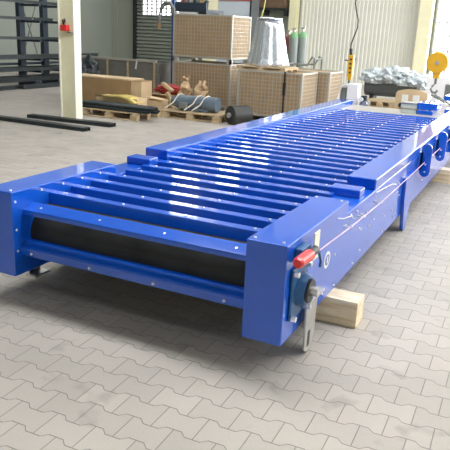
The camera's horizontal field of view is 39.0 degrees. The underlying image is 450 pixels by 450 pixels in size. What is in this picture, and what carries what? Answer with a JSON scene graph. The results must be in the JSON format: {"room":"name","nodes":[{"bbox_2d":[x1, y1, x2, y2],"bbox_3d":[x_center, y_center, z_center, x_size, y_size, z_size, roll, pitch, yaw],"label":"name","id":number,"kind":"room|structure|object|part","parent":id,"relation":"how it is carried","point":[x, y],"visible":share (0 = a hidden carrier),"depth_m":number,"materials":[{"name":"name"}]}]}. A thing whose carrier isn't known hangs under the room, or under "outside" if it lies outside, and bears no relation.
{"room":"factory workshop","nodes":[
{"label":"factory workshop","id":0,"kind":"room"},
{"bbox_2d":[0,0,111,66],"bbox_3d":[-11.205,-6.814,13.331,0.300,7.500,29.600,11,19,25],"label":"wall","id":1,"kind":"structure","parent":0,"point":[95,15],"depth_m":23.64,"materials":[{"name":"grey paint"}]},
{"bbox_2d":[59,0,74,117],"bbox_3d":[-2.576,-5.494,10.300,0.290,7.500,0.170,11,19,25],"label":"column","id":2,"kind":"structure","parent":0,"point":[65,6],"depth_m":11.04,"materials":[{"name":"beige paint"}]},
{"bbox_2d":[60,18,72,32],"bbox_3d":[-2.707,-3.391,10.796,0.210,0.240,0.120,11,19,25],"label":"wall switch","id":3,"kind":"object","parent":2,"relation":"attached to","point":[63,27],"visible":1,"depth_m":10.80,"materials":[{"name":"red plastic"}]},
{"bbox_2d":[57,0,82,118],"bbox_3d":[-2.573,-5.497,10.309,0.328,7.500,0.250,11,19,25],"label":"trim","id":4,"kind":"structure","parent":0,"point":[75,3],"depth_m":11.02,"materials":[{"name":"white paint"}]},
{"bbox_2d":[202,0,218,60],"bbox_3d":[-0.241,-7.608,17.532,0.450,7.500,0.400,11,19,25],"label":"trim","id":5,"kind":"structure","parent":0,"point":[213,4],"depth_m":17.78,"materials":[{"name":"beige paint"}]},
{"bbox_2d":[0,71,449,449],"bbox_3d":[-1.136,-1.168,9.719,23.200,0.300,29.600,11,19,25],"label":"floor","id":6,"kind":"structure","parent":0,"point":[89,360],"depth_m":3.35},
{"bbox_2d":[0,83,43,90],"bbox_3d":[-5.183,-3.447,15.870,0.110,0.100,1.900,11,19,25],"label":"beam","id":7,"kind":"structure","parent":6,"relation":"on","point":[11,87],"depth_m":15.70,"materials":[{"name":"metal"}]},
{"bbox_2d":[0,0,59,84],"bbox_3d":[-5.291,-5.188,15.897,0.810,3.400,4.300,11,19,25],"label":"rack","id":8,"kind":"object","parent":6,"relation":"on","point":[19,7],"visible":0.54,"depth_m":16.82,"materials":[{"name":"grey metal"}]},
{"bbox_2d":[0,16,31,19],"bbox_3d":[-5.163,-5.053,15.492,0.070,0.070,1.250,11,19,25],"label":"steel beam","id":9,"kind":"structure","parent":8,"relation":"on","point":[1,17],"depth_m":15.54,"materials":[{"name":"black metal"}]},
{"bbox_2d":[0,36,39,39],"bbox_3d":[-5.239,-4.574,15.522,0.070,0.070,2.000,11,19,25],"label":"steel beam","id":10,"kind":"structure","parent":8,"relation":"on","point":[1,37],"depth_m":15.77,"materials":[{"name":"black metal"}]},
{"bbox_2d":[0,0,56,5],"bbox_3d":[-5.202,-5.405,15.267,0.070,0.070,5.000,11,19,25],"label":"steel beam","id":11,"kind":"structure","parent":8,"relation":"on","point":[19,1],"depth_m":15.95,"materials":[{"name":"black metal"}]},
{"bbox_2d":[0,66,58,71],"bbox_3d":[-5.161,-3.904,15.961,0.080,0.080,4.700,11,19,25],"label":"steel beam","id":12,"kind":"structure","parent":8,"relation":"on","point":[51,67],"depth_m":16.25,"materials":[{"name":"grey metal"}]},
{"bbox_2d":[0,73,58,77],"bbox_3d":[-5.172,-3.896,16.783,0.140,0.140,3.300,11,19,25],"label":"steel beam","id":13,"kind":"structure","parent":8,"relation":"on","point":[47,73],"depth_m":16.72,"materials":[{"name":"grey metal"}]},
{"bbox_2d":[0,65,58,68],"bbox_3d":[-5.272,-4.017,16.278,0.100,0.100,4.000,11,19,25],"label":"steel beam","id":14,"kind":"structure","parent":8,"relation":"on","point":[33,65],"depth_m":16.47,"materials":[{"name":"black metal"}]},
{"bbox_2d":[0,74,59,83],"bbox_3d":[-5.128,-3.780,16.444,0.120,0.120,4.100,11,19,25],"label":"steel beam","id":15,"kind":"structure","parent":8,"relation":"on","point":[42,77],"depth_m":16.49,"materials":[{"name":"grey metal"}]},
{"bbox_3d":[-4.962,-5.609,16.194,0.610,0.060,0.070,11,19,25],"label":"arm","id":16,"kind":"part","parent":8,"relation":"part of"},
{"bbox_3d":[-4.979,-5.227,16.311,0.610,0.060,0.070,11,19,25],"label":"arm","id":17,"kind":"part","parent":8,"relation":"part of"},
{"bbox_3d":[-5.000,-4.778,16.449,0.610,0.060,0.070,11,19,25],"label":"arm","id":18,"kind":"part","parent":8,"relation":"part of"},
{"bbox_3d":[-5.020,-4.330,16.587,0.610,0.060,0.070,11,19,25],"label":"arm","id":19,"kind":"part","parent":8,"relation":"part of"},
{"bbox_3d":[-5.033,-4.043,16.675,0.610,0.060,0.070,11,19,25],"label":"arm","id":20,"kind":"part","parent":8,"relation":"part of"},
{"bbox_2d":[33,17,52,20],"bbox_3d":[-4.751,-5.378,16.609,0.070,0.070,0.700,11,19,25],"label":"steel beam","id":21,"kind":"structure","parent":8,"relation":"on","point":[38,19],"depth_m":16.60,"materials":[{"name":"black metal"}]},
{"bbox_2d":[39,37,57,39],"bbox_3d":[-4.582,-5.028,17.114,0.060,0.060,1.450,11,19,25],"label":"steel beam","id":22,"kind":"structure","parent":8,"relation":"on","point":[46,38],"depth_m":16.91,"materials":[{"name":"black metal"}]},
{"bbox_2d":[0,53,98,59],"bbox_3d":[-5.120,-4.200,15.857,0.110,0.110,6.300,11,19,25],"label":"steel beam","id":23,"kind":"structure","parent":8,"relation":"on","point":[10,56],"depth_m":16.20,"materials":[{"name":"black metal"}]},
{"bbox_3d":[-4.570,-5.824,16.952,0.610,0.060,0.070,11,19,25],"label":"arm","id":24,"kind":"part","parent":8,"relation":"part of"},
{"bbox_3d":[-4.587,-5.442,17.069,0.610,0.060,0.070,11,19,25],"label":"arm","id":25,"kind":"part","parent":8,"relation":"part of"},
{"bbox_2d":[21,82,59,89],"bbox_3d":[-4.643,-3.657,16.634,0.110,0.100,1.800,11,19,25],"label":"beam","id":26,"kind":"structure","parent":6,"relation":"on","point":[47,85],"depth_m":16.39,"materials":[{"name":"metal"}]},
{"bbox_2d":[0,115,89,131],"bbox_3d":[-3.703,-1.809,10.817,3.400,0.060,0.162,11,19,25],"label":"channel","id":27,"kind":"object","parent":6,"relation":"on","point":[2,118],"visible":1,"depth_m":10.39,"materials":[{"name":"black metal"}]},
{"bbox_2d":[27,114,115,127],"bbox_3d":[-2.671,-1.808,10.966,1.750,0.060,0.162,10,18,22],"label":"channel","id":28,"kind":"object","parent":6,"relation":"on","point":[34,116],"visible":1,"depth_m":10.88,"materials":[{"name":"black metal"}]},
{"bbox_2d":[81,54,100,74],"bbox_3d":[-3.113,-3.326,14.191,0.858,0.974,0.670,11,19,25],"label":"tarpaulin","id":29,"kind":"object","parent":6,"relation":"on","point":[89,66],"visible":0.25,"depth_m":13.96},
{"bbox_2d":[82,73,143,100],"bbox_3d":[-2.452,-2.745,13.088,1.520,0.625,0.520,11,19,25],"label":"cardboard box","id":30,"kind":"object","parent":6,"relation":"on","point":[92,84],"visible":0.42,"depth_m":12.81,"materials":[{"name":"brown cardboard"}]},
{"bbox_2d":[82,107,160,120],"bbox_3d":[-1.960,-2.126,11.964,1.250,0.144,0.800,11,19,25],"label":"wooden pallet","id":31,"kind":"object","parent":6,"relation":"on","point":[108,113],"visible":0.59,"depth_m":11.69,"materials":[{"name":"brown wood"}]},
{"bbox_2d":[82,104,149,113],"bbox_3d":[-2.009,-2.115,11.575,1.520,0.056,0.056,11,19,25],"label":"rod","id":32,"kind":"object","parent":31,"relation":"on","point":[83,105],"visible":0.86,"depth_m":11.53,"materials":[{"name":"black metal"}]},
{"bbox_2d":[82,101,155,111],"bbox_3d":[-1.949,-2.161,11.564,1.620,0.056,0.056,11,19,25],"label":"rod","id":33,"kind":"object","parent":32,"relation":"on","point":[83,102],"visible":0.93,"depth_m":11.53,"materials":[{"name":"black metal"}]},
{"bbox_2d":[96,94,146,105],"bbox_3d":[-1.997,-2.379,12.143,0.960,0.231,0.440,11,19,25],"label":"cardboard box","id":34,"kind":"object","parent":31,"relation":"on","point":[120,98],"visible":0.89,"depth_m":12.01,"materials":[{"name":"yellow"}]},
{"bbox_3d":[-1.913,-2.134,11.654,1.620,0.056,0.056,11,19,25],"label":"rod","id":35,"kind":"object","parent":31,"relation":"on","visible":0},
{"bbox_2d":[88,101,147,107],"bbox_3d":[-1.991,-2.188,11.645,1.470,0.056,0.056,11,19,25],"label":"rod","id":36,"kind":"object","parent":35,"relation":"on","point":[88,101],"visible":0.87,"depth_m":11.61,"materials":[{"name":"black metal"}]},
{"bbox_3d":[-1.871,-2.184,11.820,1.540,0.056,0.056,11,19,25],"label":"rod","id":37,"kind":"object","parent":31,"relation":"on","visible":0},
{"bbox_2d":[91,100,157,108],"bbox_3d":[-1.891,-2.226,11.785,1.520,0.056,0.056,11,19,25],"label":"rod","id":38,"kind":"object","parent":37,"relation":"on","point":[91,100],"visible":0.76,"depth_m":11.74,"materials":[{"name":"black metal"}]},
{"bbox_2d":[81,55,170,92],"bbox_3d":[-2.436,-3.444,14.850,2.450,0.930,0.850,11,19,25],"label":"container","id":39,"kind":"object","parent":6,"relation":"on","point":[159,72],"visible":0.41,"depth_m":14.22,"materials":[{"name":"silver metal"}]},
{"bbox_3d":[-2.692,-3.336,14.543,0.045,0.880,0.020,11,19,25],"label":"post","id":40,"kind":"part","parent":39,"relation":"part of","materials":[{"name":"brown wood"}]},
{"bbox_3d":[-2.591,-3.769,14.385,2.450,0.050,0.050,11,19,25],"label":"rail","id":41,"kind":"part","parent":39,"relation":"part of","materials":[{"name":"silver metal"}]},
{"bbox_3d":[-2.191,-3.242,14.310,0.045,0.880,0.020,11,19,25],"label":"post","id":42,"kind":"part","parent":39,"relation":"part of","materials":[{"name":"brown wood"}]},
{"bbox_3d":[-1.565,-3.124,14.019,0.045,0.880,0.020,11,19,25],"label":"post","id":43,"kind":"part","parent":39,"relation":"part of","materials":[{"name":"brown wood"}]},
{"bbox_3d":[-1.342,-3.268,14.351,0.020,0.780,0.780,11,19,25],"label":"panel","id":44,"kind":"part","parent":39,"relation":"part of","materials":[{"name":"grey metal"}]},
{"bbox_2d":[130,80,152,98],"bbox_3d":[-1.663,-2.577,12.687,0.260,0.607,0.410,11,19,25],"label":"cardboard box","id":45,"kind":"object","parent":6,"relation":"on","point":[139,88],"visible":0.55,"depth_m":12.51,"materials":[{"name":"brown cardboard"}]},
{"bbox_2d":[147,96,167,108],"bbox_3d":[-1.345,-2.355,12.509,0.410,0.315,0.220,11,19,25],"label":"cardboard box","id":46,"kind":"object","parent":6,"relation":"on","point":[161,103],"visible":0.49,"depth_m":12.42,"materials":[{"name":"brown cardboard"}]},
{"bbox_2d":[165,91,174,107],"bbox_3d":[-1.075,-2.458,12.689,0.234,0.393,0.100,11,19,25],"label":"wooden plank","id":47,"kind":"object","parent":6,"relation":"on","point":[168,95],"visible":0.5,"depth_m":12.65,"materials":[{"name":"brown wood"}]},
{"bbox_2d":[161,82,173,91],"bbox_3d":[-1.153,-2.767,12.746,0.265,0.183,0.100,11,19,25],"label":"wooden plank","id":48,"kind":"object","parent":47,"relation":"on","point":[163,84],"visible":1,"depth_m":12.71,"materials":[{"name":"brown wood"}]},
{"bbox_2d":[152,92,190,107],"bbox_3d":[-1.160,-2.533,13.089,0.800,0.330,0.450,11,19,25],"label":"cardboard box","id":49,"kind":"object","parent":6,"relation":"on","point":[157,94],"visible":0.23,"depth_m":12.93,"materials":[{"name":"brown cardboard"}]},
{"bbox_2d":[153,84,179,94],"bbox_3d":[-1.113,-2.785,12.997,0.803,0.211,0.299,11,19,25],"label":"sheet","id":50,"kind":"object","parent":49,"relation":"on","point":[160,88],"visible":0.59,"depth_m":12.91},
{"bbox_2d":[171,0,175,83],"bbox_3d":[-1.138,-4.315,14.006,0.180,3.200,0.200,11,19,25],"label":"post","id":51,"kind":"object","parent":6,"relation":"on","point":[173,1],"visible":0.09,"depth_m":14.07,"materials":[{"name":"blue metal"}]},
{"bbox_2d":[156,1,174,28],"bbox_3d":[-1.288,-4.563,13.811,0.447,0.575,0.102,10,19,23],"label":"hose","id":52,"kind":"object","parent":51,"relation":"attached to","point":[158,24],"visible":0.95,"depth_m":13.76,"materials":[{"name":"grey"}]},
{"bbox_2d":[161,107,226,123],"bbox_3d":[-0.499,-2.104,12.108,1.240,0.144,0.740,11,19,25],"label":"wooden pallet","id":53,"kind":"object","parent":6,"relation":"on","point":[216,118],"visible":0.67,"depth_m":11.88,"materials":[{"name":"brown wood"}]},
{"bbox_2d":[176,75,192,95],"bbox_3d":[-0.801,-2.661,12.503,0.361,0.610,0.215,6,17,12],"label":"kraft paper","id":54,"kind":"object","parent":53,"relation":"on","point":[185,88],"visible":0.6,"depth_m":12.46,"materials":[{"name":"brown paper"}]},
{"bbox_2d":[165,93,220,112],"bbox_3d":[-0.569,-2.322,12.025,1.009,0.303,0.580,11,19,25],"label":"roll","id":55,"kind":"object","parent":53,"relation":"on","point":[207,104],"visible":1,"depth_m":11.86,"materials":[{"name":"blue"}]},
{"bbox_3d":[-0.620,-2.314,12.029,0.580,0.260,0.260,11,19,25],"label":"motor","id":56,"kind":"part","parent":55,"relation":"part of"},
{"bbox_3d":[-0.544,-2.189,12.026,0.600,0.050,0.200,11,19,25],"label":"plate","id":57,"kind":"part","parent":55,"relation":"part of","materials":[{"name":"brown wood"}]},
{"bbox_2d":[194,80,208,96],"bbox_3d":[-0.480,-2.558,12.353,0.269,0.521,0.226,-14,23,-42],"label":"kraft paper","id":58,"kind":"object","parent":53,"relation":"on","point":[201,88],"visible":0.58,"depth_m":12.34,"materials":[{"name":"brown paper"}]},
{"bbox_2d":[172,60,244,110],"bbox_3d":[-0.314,-3.019,13.715,1.370,0.965,0.920,11,19,25],"label":"wire crate","id":59,"kind":"object","parent":6,"relation":"on","point":[221,78],"visible":0.48,"depth_m":13.23,"materials":[{"name":"cardboard"}]},
{"bbox_2d":[176,56,242,59],"bbox_3d":[-0.289,-3.580,13.543,1.330,0.030,0.880,11,19,25],"label":"wooden pallet","id":60,"kind":"object","parent":59,"relation":"on","point":[177,57],"depth_m":13.08,"materials":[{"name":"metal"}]},
{"bbox_2d":[173,13,251,64],"bbox_3d":[-0.273,-3.936,13.434,1.370,0.955,0.920,11,19,25],"label":"wire crate","id":61,"kind":"object","parent":59,"relation":"on","point":[195,36],"visible":0.99,"depth_m":13.06,"materials":[{"name":"cardboard"}]},
{"bbox_2d":[175,0,222,14],"bbox_3d":[-0.536,-4.566,13.334,0.730,0.283,0.780,11,19,25],"label":"tray","id":62,"kind":"object","parent":61,"relation":"on","point":[184,7],"visible":0.98,"depth_m":13.04,"materials":[{"name":"white"}]},
{"bbox_2d":[0,99,449,351],"bbox_3d":[1.168,-0.696,6.702,2.117,0.764,7.691,11,19,25],"label":"conveyor","id":63,"kind":"object","parent":6,"relation":"on","point":[263,217],"visible":1,"depth_m":3.89,"materials":[{"name":"blue metal"}]},
{"bbox_3d":[0.274,-0.802,6.917,0.212,0.439,7.246,11,19,25],"label":"frame","id":64,"kind":"part","parent":63,"relation":"part of","materials":[{"name":"blue paint"}]},
{"bbox_2d":[293,229,321,268],"bbox_3d":[0.395,0.158,3.086,0.092,0.192,0.356,11,19,25],"label":"switch","id":65,"kind":"object","parent":63,"relation":"attached to","point":[304,255],"depth_m":3.09,"materials":[{"name":"red plastic"}]},
{"bbox_3d":[2.021,-0.689,6.234,0.007,0.057,6.920,11,19,25],"label":"pull cord","id":66,"kind":"part","parent":63,"relation":"part of","materials":[{"name":"purple plastic"}]},
{"bbox_3d":[1.802,-0.515,6.208,0.212,0.439,7.246,11,19,25],"label":"frame","id":67,"kind":"part","parent":63,"relation":"part of","materials":[{"name":"blue paint"}]},
{"bbox_3d":[2.513,-1.654,9.335,1.516,0.038,0.670,11,19,25],"label":"plate","id":68,"kind":"part","parent":63,"relation":"part of","materials":[{"name":"grey"}]},
{"bbox_3d":[1.593,-0.199,5.596,0.030,0.499,0.379,11,19,25],"label":"support leg","id":69,"kind":"part","parent":63,"relation":"part of","materials":[{"name":"blue paint"}]},
{"bbox_2d":[400,101,418,113],"bbox_3d":[2.680,-1.705,9.205,0.230,0.148,0.240,11,19,25],"label":"bin","id":70,"kind":"object","parent":63,"relation":"on","point":[406,106],"visible":0.8,"depth_m":9.11,"materials":[{"name":"metal"}]},
{"bbox_3d":[1.875,-0.606,5.950,0.108,0.311,0.020,11,19,25],"label":"lug plate","id":71,"kind":"part","parent":63,"relation":"part of","materials":[{"name":"blue paint"}]},
{"bbox_3d":[2.299,-0.838,6.768,0.108,0.311,0.020,11,19,25],"label":"lug plate","id":72,"kind":"part","parent":63,"relation":"part of","materials":[{"name":"blue paint"}]},
{"bbox_3d":[2.723,-1.069,7.587,0.108,0.311,0.020,11,19,25],"label":"lug plate","id":73,"kind":"part","parent":63,"relation":"part of","materials":[{"name":"blue paint"}]},
{"bbox_2d":[216,0,259,62],"bbox_3d":[0.337,-5.152,17.975,1.020,2.600,0.520,11,19,25],"label":"tall cabinet","id":74,"kind":"object","parent":6,"relation":"on","point":[248,8],"visible":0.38,"depth_m":17.52,"materials":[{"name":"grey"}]},
{"bbox_2d":[225,105,252,124],"bbox_3d":[0.235,-2.003,11.550,0.450,0.336,0.336,-9,21,-33],"label":"roll","id":75,"kind":"object","parent":6,"relation":"on","point":[238,114],"visible":0.88,"depth_m":11.44,"materials":[{"name":"grey"}]},
{"bbox_2d":[236,69,317,116],"bbox_3d":[1.005,-2.518,12.327,1.310,0.935,0.860,11,19,25],"label":"wire crate","id":76,"kind":"object","parent":6,"relation":"on","point":[261,90],"visible":0.7,"depth_m":11.97,"materials":[{"name":"cardboard"}]},
{"bbox_2d":[236,64,298,71],"bbox_3d":[0.826,-3.035,12.273,1.000,0.070,0.720,11,19,25],"label":"wooden pallet","id":77,"kind":"object","parent":76,"relation":"on","point":[276,69],"visible":0.92,"depth_m":12.04,"materials":[{"name":"brown wood"}]},
{"bbox_2d":[245,17,289,67],"bbox_3d":[0.823,-3.487,12.112,0.914,0.885,0.689,11,19,25],"label":"bundle","id":78,"kind":"object","parent":77,"relation":"on","point":[268,45],"visible":1,"depth_m":11.92,"materials":[{"name":"silver metal"}]},
{"bbox_2d":[282,71,287,112],"bbox_3d":[1.111,-2.463,11.831,0.050,0.770,0.125,11,19,25],"label":"strap","id":79,"kind":"object","parent":76,"relation":"hanging from","point":[284,83],"visible":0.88,"depth_m":11.76,"materials":[{"name":"black plastic"}]},
{"bbox_2d":[285,30,290,55],"bbox_3d":[1.500,-3.860,15.487,0.230,1.690,0.230,11,19,25],"label":"gas cylinder","id":80,"kind":"object","parent":6,"relation":"on","point":[287,36],"visible":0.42,"depth_m":15.22,"materials":[{"name":"red paint"}]},
{"bbox_2d":[288,28,297,66],"bbox_3d":[1.591,-3.774,15.116,0.210,1.750,0.210,11,19,25],"label":"gas cylinder","id":81,"kind":"object","parent":6,"relation":"on","point":[293,40],"visible":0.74,"depth_m":14.91,"materials":[{"name":"grey paint"}]},
{"bbox_2d":[296,27,306,67],"bbox_3d":[1.806,-3.808,15.227,0.210,1.770,0.210,11,19,25],"label":"gas cylinder","id":82,"kind":"object","parent":6,"relation":"on","point":[302,37],"visible":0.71,"depth_m":15.02,"materials":[{"name":"grey paint"}]},
{"bbox_2d":[289,56,322,69],"bbox_3d":[1.727,-3.193,14.223,0.848,1.175,0.544,11,19,25],"label":"trolley","id":83,"kind":"object","parent":6,"relation":"on","point":[312,57],"visible":0.3,"depth_m":13.96,"materials":[{"name":"grey metal"}]},
{"bbox_2d":[298,68,342,104],"bbox_3d":[1.634,-2.714,13.060,1.300,0.935,0.860,11,19,25],"label":"wire crate","id":84,"kind":"object","parent":6,"relation":"on","point":[329,82],"visible":0.25,"depth_m":12.52,"materials":[{"name":"cardboard"}]},
{"bbox_2d":[315,288,364,328],"bbox_3d":[-0.177,0.327,4.200,2.180,0.162,0.155,11,19,25],"label":"support timber","id":85,"kind":"object","parent":6,"relation":"on","point":[340,307],"visible":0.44,"depth_m":3.73,"materials":[{"name":"beige wood"}]},
{"bbox_2d":[337,83,361,104],"bbox_3d":[2.079,-1.947,10.718,0.362,0.880,0.292,11,19,25],"label":"wrapped gearbox","id":86,"kind":"object","parent":6,"relation":"on","point":[352,91],"visible":0.48,"depth_m":10.54,"materials":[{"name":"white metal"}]},
{"bbox_3d":[1.988,-1.953,10.758,0.107,0.740,0.110,11,19,25],"label":"tank","id":87,"kind":"part","parent":86,"relation":"part of","materials":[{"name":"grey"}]},
{"bbox_2d":[359,95,369,105],"bbox_3d":[2.293,-1.792,10.553,0.160,0.700,0.200,11,19,25],"label":"block","id":88,"kind":"object","parent":6,"relation":"on","point":[363,100],"visible":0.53,"depth_m":10.43,"materials":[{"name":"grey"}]},
{"bbox_2d":[367,98,394,108],"bbox_3d":[3.915,-3.023,15.751,0.750,0.144,0.700,11,19,25],"label":"wooden pallet","id":89,"kind":"object","parent":6,"relation":"on","point":[384,103],"visible":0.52,"depth_m":15.53,"materials":[{"name":"brown wood"}]},
{"bbox_2d":[358,65,429,98],"bbox_3d":[4.420,-3.668,16.530,1.945,0.963,0.928,11,19,25],"label":"tank","id":90,"kind":"object","parent":6,"relation":"on","point":[387,81],"visible":0.88,"depth_m":16.35,"materials":[{"name":"grey"}]},
{"bbox_3d":[4.397,-3.642,16.720,1.350,0.540,0.540,11,19,25],"label":"tank","id":91,"kind":"part","parent":90,"relation":"part of","materials":[{"name":"grey"}]},
{"bbox_2d":[394,89,431,108],"bbox_3d":[3.648,-2.299,12.386,0.600,0.710,0.588,11,19,25],"label":"cardboard box","id":92,"kind":"object","parent":6,"relation":"on","point":[412,95],"visible":0.31,"depth_m":12.16,"materials":[{"name":"beige cardboard"}]},
{"bbox_2d":[426,76,449,100],"bbox_3d":[5.136,-3.110,15.095,0.600,0.800,0.800,11,19,25],"label":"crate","id":93,"kind":"object","parent":6,"relation":"on","point":[442,81],"visible":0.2,"depth_m":14.73,"materials":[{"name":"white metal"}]},
{"bbox_2d":[431,167,449,183],"bbox_3d":[2.012,-0.714,7.916,2.600,0.162,0.170,11,19,25],"label":"support timber","id":94,"kind":"object","parent":6,"relation":"on","point":[443,176],"visible":0.02,"depth_m":7.56,"materials":[{"name":"beige wood"}]},
{"bbox_2d":[435,100,449,112],"bbox_3d":[4.064,-1.805,11.026,0.900,0.600,0.600,11,19,25],"label":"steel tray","id":95,"kind":"object","parent":6,"relation":"on","point":[444,106],"visible":0.18,"depth_m":10.82,"materials":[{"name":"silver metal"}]},
{"bbox_2d":[443,84,449,98],"bbox_3d":[4.935,-2.716,13.917,0.250,0.720,0.400,11,19,25],"label":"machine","id":96,"kind":"object","parent":6,"relation":"on","point":[447,86],"visible":0.29,"depth_m":13.70,"materials":[{"name":"grey"}]},
{"bbox_2d":[444,94,449,100],"bbox_3d":[4.689,-2.173,12.282,0.850,0.620,0.700,11,19,25],"label":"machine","id":97,"kind":"object","parent":6,"relation":"on","point":[447,97],"visible":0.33,"depth_m":12.06,"materials":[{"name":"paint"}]},
{"bbox_2d":[118,0,437,73],"bbox_3d":[5.563,-8.469,21.192,22.600,7.500,0.300,11,19,25],"label":"wall","id":98,"kind":"structure","parent":0,"point":[125,7],"depth_m":25.98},
{"bbox_2d":[111,0,117,57],"bbox_3d":[-4.479,-10.299,25.681,0.300,7.500,0.030,11,19,25],"label":"trim","id":99,"kind":"structure","parent":98,"relation":"attached to","point":[114,3],"depth_m":26.31,"materials":[{"name":"grey metal"}]},
{"bbox_2d":[133,0,203,61],"bbox_3d":[-2.108,-8.719,24.802,3.440,5.200,0.199,11,19,25],"label":"door","id":100,"kind":"structure","parent":98,"relation":"in","point":[149,42],"depth_m":25.48,"materials":[{"name":"grey metal"}]},
{"bbox_3d":[-2.108,-8.719,24.802,3.440,5.200,0.199,11,19,25],"label":"frame","id":101,"kind":"part","parent":100,"relation":"part of","materials":[{"name":"metal"}]},
{"bbox_2d":[259,0,289,16],"bbox_3d":[1.418,-7.871,22.985,1.900,0.550,0.600,11,19,25],"label":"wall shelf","id":102,"kind":"object","parent":98,"relation":"attached to","point":[283,5],"visible":0.5,"depth_m":22.58,"materials":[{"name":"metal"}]},
{"bbox_2d":[288,0,299,33],"bbox_3d":[2.524,-8.908,22.177,0.280,7.500,0.300,11,19,25],"label":"trim","id":103,"kind":"structure","parent":98,"relation":"attached to","point":[294,8],"depth_m":22.54,"materials":[{"name":"beige paint"}]},
{"bbox_2d":[299,0,420,84],"bbox_3d":[4.678,-8.576,21.411,4.320,7.500,0.059,11,19,25],"label":"wall panel","id":104,"kind":"object","parent":98,"relation":"attached to","point":[385,36],"depth_m":21.98,"materials":[{"name":"beige metal"}]},
{"bbox_2d":[412,0,435,73],"bbox_3d":[6.607,-8.134,20.253,0.400,7.500,0.450,11,19,25],"label":"trim","id":105,"kind":"structure","parent":98,"relation":"attached to","point":[427,7],"depth_m":20.67,"materials":[{"name":"beige paint"}]},
{"bbox_2d":[428,0,449,75],"bbox_3d":[11.025,-5.858,18.861,9.270,3.700,0.080,11,19,25],"label":"window","id":106,"kind":"structure","parent":98,"relation":"in","point":[445,7],"depth_m":20.77,"materials":[{"name":"white"}]},
{"bbox_3d":[-0.802,-8.570,7.448,23.200,0.200,29.600,11,19,25],"label":"ceiling","id":107,"kind":"structure","parent":0,"visible":0},
{"bbox_2d":[347,0,358,79],"bbox_3d":[2.220,-5.559,9.631,0.111,6.570,0.095,11,19,25],"label":"pendant","id":108,"kind":"object","parent":107,"relation":"hanging from","point":[351,58],"visible":1,"depth_m":10.48,"materials":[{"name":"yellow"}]},
{"bbox_2d":[426,0,449,93],"bbox_3d":[3.443,-5.271,9.071,0.324,6.688,0.170,11,19,25],"label":"hook block","id":109,"kind":"object","parent":107,"relation":"hanging from","point":[437,62],"visible":1,"depth_m":9.86,"materials":[{"name":"yellow painted steel"},{"name":"dark steel"}]},
{"bbox_2d":[431,94,449,104],"bbox_3d":[3.374,-1.958,9.938,0.334,0.160,0.099,14,20,32],"label":"sling","id":110,"kind":"object","parent":109,"relation":"hanging from","point":[440,99],"visible":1,"depth_m":9.94,"materials":[{"name":"grey metal"}]},
{"bbox_3d":[3.337,-1.978,9.949,0.036,0.130,0.254,-14,23,-42],"label":"chain leg","id":111,"kind":"part","parent":110,"relation":"part of","materials":[{"name":"grey metal"}]},
{"bbox_3d":[-1.954,-2.161,11.735,1.470,0.056,0.056,11,19,25],"label":"rod","id":112,"kind":"object","parent":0,"visible":0},
{"bbox_2d":[88,100,157,109],"bbox_3d":[-1.908,-2.210,11.730,1.540,0.056,0.056,11,19,25],"label":"rod","id":113,"kind":"object","parent":112,"relation":"on","point":[155,108],"visible":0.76,"depth_m":11.58,"materials":[{"name":"black metal"}]}
]}

